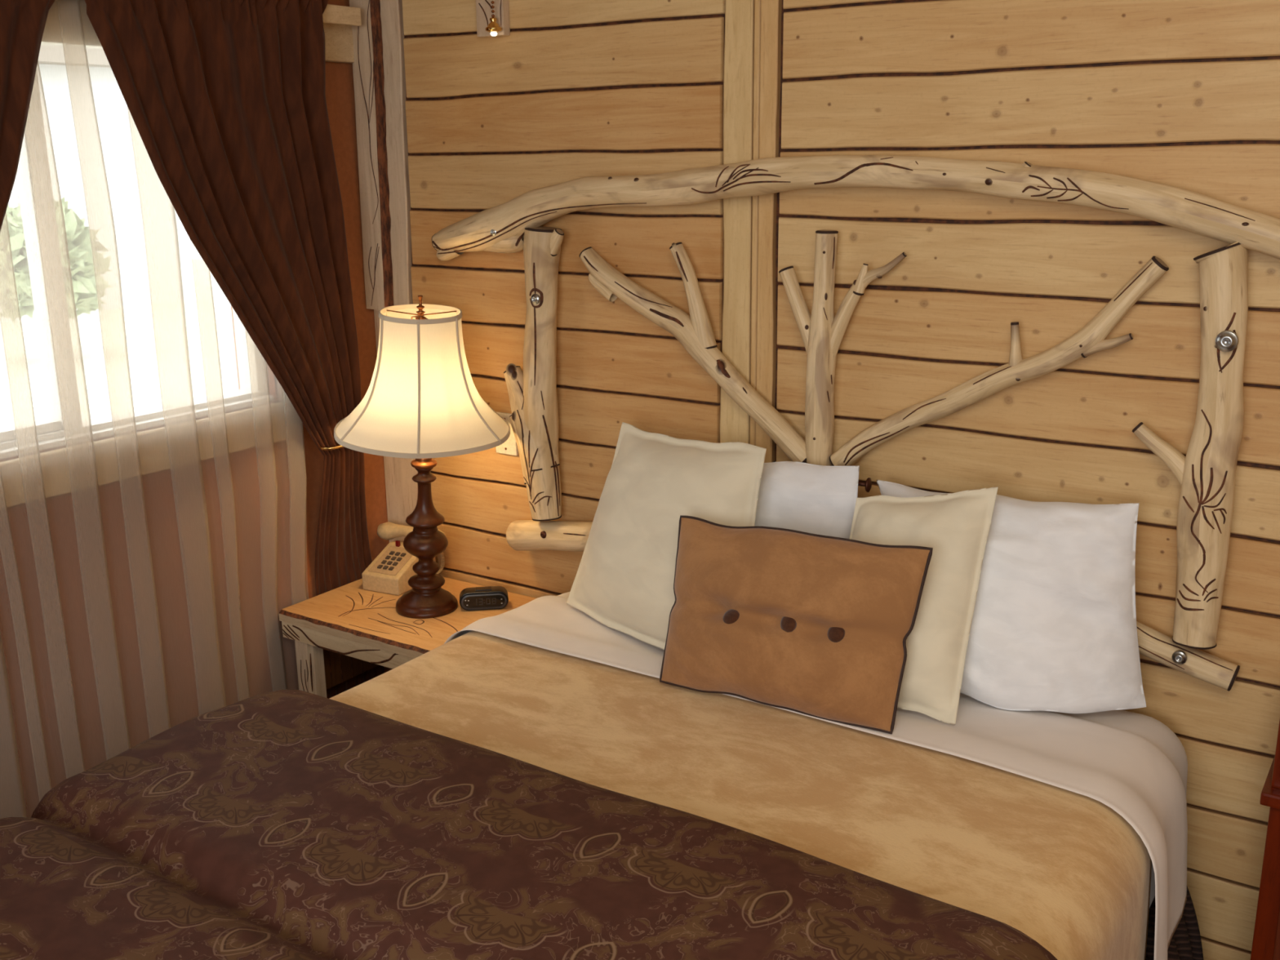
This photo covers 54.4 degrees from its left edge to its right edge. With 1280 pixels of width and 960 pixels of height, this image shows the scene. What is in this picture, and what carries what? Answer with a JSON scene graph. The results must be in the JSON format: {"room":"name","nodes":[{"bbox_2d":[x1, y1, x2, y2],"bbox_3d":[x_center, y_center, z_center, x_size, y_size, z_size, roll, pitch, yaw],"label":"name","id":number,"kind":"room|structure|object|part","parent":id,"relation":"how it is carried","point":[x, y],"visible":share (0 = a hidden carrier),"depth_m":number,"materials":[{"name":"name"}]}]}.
{"room":"hotel room","nodes":[
{"label":"hotel room","id":0,"kind":"room"},
{"bbox_2d":[0,0,392,818],"bbox_3d":[-2.011,0.022,1.979,0.150,2.620,4.550,9,18,32],"label":"wall","id":1,"kind":"structure","parent":0,"point":[162,520],"depth_m":3.15,"materials":[{"name":"brown wood"}]},
{"bbox_2d":[0,41,275,459],"bbox_3d":[-1.338,-0.546,2.851,0.106,0.920,1.085,9,18,32],"label":"window","id":2,"kind":"structure","parent":1,"relation":"in","point":[51,431],"depth_m":2.88,"materials":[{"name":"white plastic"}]},
{"bbox_2d":[0,400,299,510],"bbox_3d":[-1.393,0.007,2.772,0.024,0.106,1.615,9,18,32],"label":"window sill","id":3,"kind":"structure","parent":1,"relation":"attached to","point":[152,442],"depth_m":3.02,"materials":[{"name":"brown wood"}]},
{"bbox_2d":[0,0,306,817],"bbox_3d":[-1.315,-0.036,2.846,0.064,2.245,1.740,9,18,32],"label":"sheer curtain","id":4,"kind":"object","parent":1,"relation":"hanging from","point":[235,658],"visible":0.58,"depth_m":2.97,"materials":[{"name":"white fabric"}]},
{"bbox_2d":[41,0,354,63],"bbox_3d":[-1.314,-0.992,2.651,0.024,0.110,1.944,9,18,32],"label":"trim","id":5,"kind":"structure","parent":1,"relation":"attached to","point":[339,45],"depth_m":2.75,"materials":[{"name":"brown wood"}]},
{"bbox_2d":[275,377,289,400],"bbox_3d":[-0.956,-0.649,3.290,0.024,0.883,0.082,9,18,32],"label":"trim","id":6,"kind":"structure","parent":1,"relation":"attached to","point":[279,388],"depth_m":3.37,"materials":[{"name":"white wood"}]},
{"bbox_2d":[322,4,361,26],"bbox_3d":[-1.302,-1.033,2.586,0.104,0.045,1.872,9,18,32],"label":"curtain rod","id":7,"kind":"object","parent":1,"relation":"attached to","point":[332,14],"visible":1,"depth_m":3.26,"materials":[{"name":"brown wood"}]},
{"bbox_2d":[0,0,54,231],"bbox_3d":[-1.429,0.044,2.541,0.098,2.247,0.841,9,18,32],"label":"curtain","id":8,"kind":"object","parent":7,"relation":"hanging from","point":[22,22],"visible":1,"depth_m":2.57,"materials":[{"name":"brown fabric"}]},
{"bbox_2d":[84,0,384,698],"bbox_3d":[-0.974,-0.147,3.249,0.151,2.247,0.841,9,18,32],"label":"curtain","id":9,"kind":"object","parent":7,"relation":"hanging from","point":[225,100],"visible":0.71,"depth_m":3.12,"materials":[{"name":"brown fabric"}]},
{"bbox_2d":[373,0,1279,959],"bbox_3d":[1.043,-0.161,2.530,4.300,2.620,0.106,9,18,32],"label":"wall","id":10,"kind":"structure","parent":0,"point":[1184,94],"depth_m":2.70,"materials":[{"name":"brown wood"}]},
{"bbox_2d":[349,0,393,310],"bbox_3d":[-0.746,-1.007,3.446,0.108,1.066,0.033,9,18,32],"label":"window frame","id":11,"kind":"structure","parent":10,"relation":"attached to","point":[368,64],"depth_m":3.46,"materials":[{"name":"brown wood"}]},
{"bbox_2d":[475,0,510,37],"bbox_3d":[-0.383,-1.313,3.096,0.097,0.404,0.071,9,18,32],"label":"wall sconce","id":12,"kind":"object","parent":10,"relation":"attached to","point":[492,15],"visible":1,"depth_m":3.13,"materials":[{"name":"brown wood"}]},
{"bbox_3d":[-0.367,-1.224,3.091,0.009,0.144,0.008,9,18,32],"label":"bead chain","id":13,"kind":"part","parent":12,"relation":"part of","materials":[{"name":"gold metal"}]},
{"bbox_2d":[495,411,518,455],"bbox_3d":[-0.372,-0.127,3.443,0.074,0.116,0.018,9,18,32],"label":"switch plate","id":14,"kind":"object","parent":10,"relation":"attached to","point":[509,446],"visible":0.47,"depth_m":3.44,"materials":[{"name":"white plastic"}]},
{"bbox_2d":[431,155,1279,691],"bbox_3d":[0.374,-0.197,2.840,2.201,1.053,0.120,9,18,32],"label":"headboard","id":15,"kind":"object","parent":10,"relation":"attached to","point":[1206,476],"visible":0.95,"depth_m":2.67,"materials":[{"name":"beige wood"}]},
{"bbox_3d":[-0.273,-0.271,3.270,0.206,0.774,0.109,9,18,32],"label":"post","id":16,"kind":"part","parent":15,"relation":"part of","materials":[{"name":"beige wood"}]},
{"bbox_3d":[0.368,-0.577,2.739,2.201,0.265,0.107,9,18,32],"label":"rail","id":17,"kind":"part","parent":15,"relation":"part of","materials":[{"name":"beige wood"}]},
{"bbox_3d":[0.415,0.216,2.947,1.845,0.200,0.082,9,18,32],"label":"rail","id":18,"kind":"part","parent":15,"relation":"part of","materials":[{"name":"beige wood"}]},
{"bbox_3d":[1.054,-0.068,2.410,0.198,0.793,0.100,9,18,32],"label":"post","id":19,"kind":"part","parent":15,"relation":"part of","materials":[{"name":"beige wood"}]},
{"bbox_3d":[-0.190,1.636,1.102,4.550,0.100,4.650,9,18,32],"label":"floor","id":20,"kind":"structure","parent":0,"visible":0},
{"bbox_2d":[278,576,535,697],"bbox_3d":[-0.632,0.638,3.542,0.570,0.600,0.456,9,18,32],"label":"nightstand","id":21,"kind":"object","parent":20,"relation":"on","point":[340,634],"visible":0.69,"depth_m":3.40,"materials":[{"name":"brown wood"}]},
{"bbox_3d":[-0.915,0.667,3.507,0.060,0.570,0.049,9,18,32],"label":"leg","id":22,"kind":"part","parent":21,"relation":"part of","materials":[{"name":"brown wood"}]},
{"bbox_3d":[-0.806,0.452,3.644,0.012,0.224,0.386,9,18,32],"label":"panel","id":23,"kind":"part","parent":21,"relation":"part of","materials":[{"name":"brown wood"}]},
{"bbox_2d":[361,521,446,595],"bbox_3d":[-0.691,0.225,3.624,0.241,0.159,0.203,4,16,19],"label":"telephone","id":24,"kind":"object","parent":21,"relation":"on","point":[390,571],"visible":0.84,"depth_m":3.58,"materials":[{"name":"beige plastic"}]},
{"bbox_3d":[-0.592,0.235,3.677,0.032,0.088,0.041,9,18,32],"label":"coiled cord","id":25,"kind":"part","parent":24,"relation":"part of","materials":[{"name":"beige plastic"}]},
{"bbox_2d":[333,295,510,618],"bbox_3d":[-0.571,-0.058,3.303,0.462,0.866,0.458,9,18,32],"label":"table lamp","id":26,"kind":"object","parent":21,"relation":"on","point":[422,402],"visible":1,"depth_m":3.14,"materials":[{"name":"white fabric"}]},
{"bbox_3d":[-0.573,-0.276,3.245,0.455,0.334,0.452,9,18,32],"label":"lamp shade","id":27,"kind":"part","parent":26,"relation":"part of","materials":[{"name":"fabric"}]},
{"bbox_2d":[459,586,508,610],"bbox_3d":[-0.431,0.324,3.442,0.134,0.054,0.066,-3,15,-8],"label":"alarm clock","id":28,"kind":"object","parent":21,"relation":"on","point":[488,597],"visible":1,"depth_m":3.41,"materials":[{"name":"black plastic"}]},
{"bbox_2d":[557,591,1203,959],"bbox_3d":[-0.131,0.938,2.172,1.808,0.704,2.153,9,18,32],"label":"mattress","id":29,"kind":"object","parent":20,"relation":"on","point":[1185,944],"visible":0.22,"depth_m":2.47,"materials":[{"name":"white fabric"}]},
{"bbox_2d":[0,689,1057,959],"bbox_3d":[-0.438,0.915,1.747,1.876,0.566,1.304,9,18,32],"label":"comforter","id":30,"kind":"object","parent":29,"relation":"on","point":[281,824],"visible":1,"depth_m":1.91,"materials":[{"name":"brown fabric"}]},
{"bbox_2d":[329,630,1151,959],"bbox_3d":[0.034,0.757,2.378,1.665,0.476,0.761,9,18,32],"label":"fleece blanket","id":31,"kind":"object","parent":29,"relation":"on","point":[1063,868],"visible":0.64,"depth_m":2.24,"materials":[{"name":"beige fabric"}]},
{"bbox_2d":[754,461,859,538],"bbox_3d":[0.257,0.139,2.874,0.536,0.413,0.123,11,19,37],"label":"pillow","id":32,"kind":"object","parent":29,"relation":"on","point":[805,497],"visible":0.18,"depth_m":2.75,"materials":[{"name":"white fabric"}]},
{"bbox_2d":[444,595,1187,959],"bbox_3d":[0.293,0.608,2.729,1.738,0.401,0.380,10,18,35],"label":"sheet","id":33,"kind":"object","parent":29,"relation":"on","point":[1121,770],"visible":0.5,"depth_m":2.36,"materials":[{"name":"white fabric"}]},
{"bbox_2d":[566,422,766,649],"bbox_3d":[0.052,0.134,2.856,0.224,0.465,0.630,-13,19,-40],"label":"pillow","id":34,"kind":"object","parent":33,"relation":"on","point":[624,580],"visible":0.8,"depth_m":2.80,"materials":[{"name":"beige fabric"}]},
{"bbox_2d":[659,515,933,733],"bbox_3d":[0.286,0.282,2.479,0.558,0.368,0.143,9,18,32],"label":"cushion","id":35,"kind":"object","parent":33,"relation":"on","point":[820,626],"visible":1,"depth_m":2.43,"materials":[{"name":"brown fabric"}]},
{"bbox_2d":[849,486,998,724],"bbox_3d":[0.529,0.228,2.511,0.299,0.442,0.196,9,18,32],"label":"pillow","id":36,"kind":"object","parent":33,"relation":"on","point":[957,526],"visible":0.58,"depth_m":2.44,"materials":[{"name":"beige fabric"}]},
{"bbox_2d":[875,480,1146,713],"bbox_3d":[0.716,0.235,2.544,0.615,0.425,0.223,9,18,32],"label":"pillow","id":37,"kind":"object","parent":33,"relation":"on","point":[1054,628],"visible":0.66,"depth_m":2.44,"materials":[{"name":"white fabric"}]},
{"bbox_2d":[1250,719,1279,959],"bbox_3d":[1.445,0.826,2.251,0.604,0.845,0.330,9,18,32],"label":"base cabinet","id":38,"kind":"object","parent":20,"relation":"on","point":[1266,936],"visible":1,"depth_m":2.27,"materials":[{"name":"red wood"}]},
{"bbox_3d":[1.372,0.934,2.166,0.495,0.580,0.010,9,18,32],"label":"door","id":39,"kind":"part","parent":38,"relation":"part of","materials":[{"name":"red wood"}]},
{"label":"outside","id":40,"kind":"structure","parent":0,"visible":0},
{"bbox_2d":[0,257,239,427],"bbox_3d":[-14.057,-0.707,11.459,29.400,0.100,30.000,9,18,32],"label":"ground","id":41,"kind":"structure","parent":40,"point":[168,319],"depth_m":13.08,"materials":[{"name":"white"}]},
{"bbox_2d":[0,195,112,323],"bbox_3d":[-6.067,-2.053,12.725,1.363,1.669,1.274,9,18,32],"label":"tree","id":42,"kind":"object","parent":41,"relation":"on","point":[79,246],"visible":0.62,"depth_m":12.40,"materials":[{"name":"green plant"}]},
{"bbox_2d":[0,44,188,322],"bbox_3d":[-9.498,-3.610,15.309,2.700,3.450,8.100,9,18,32],"label":"sky","id":43,"kind":"structure","parent":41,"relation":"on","point":[111,107],"depth_m":16.94,"materials":[{"name":"white"}]}
]}

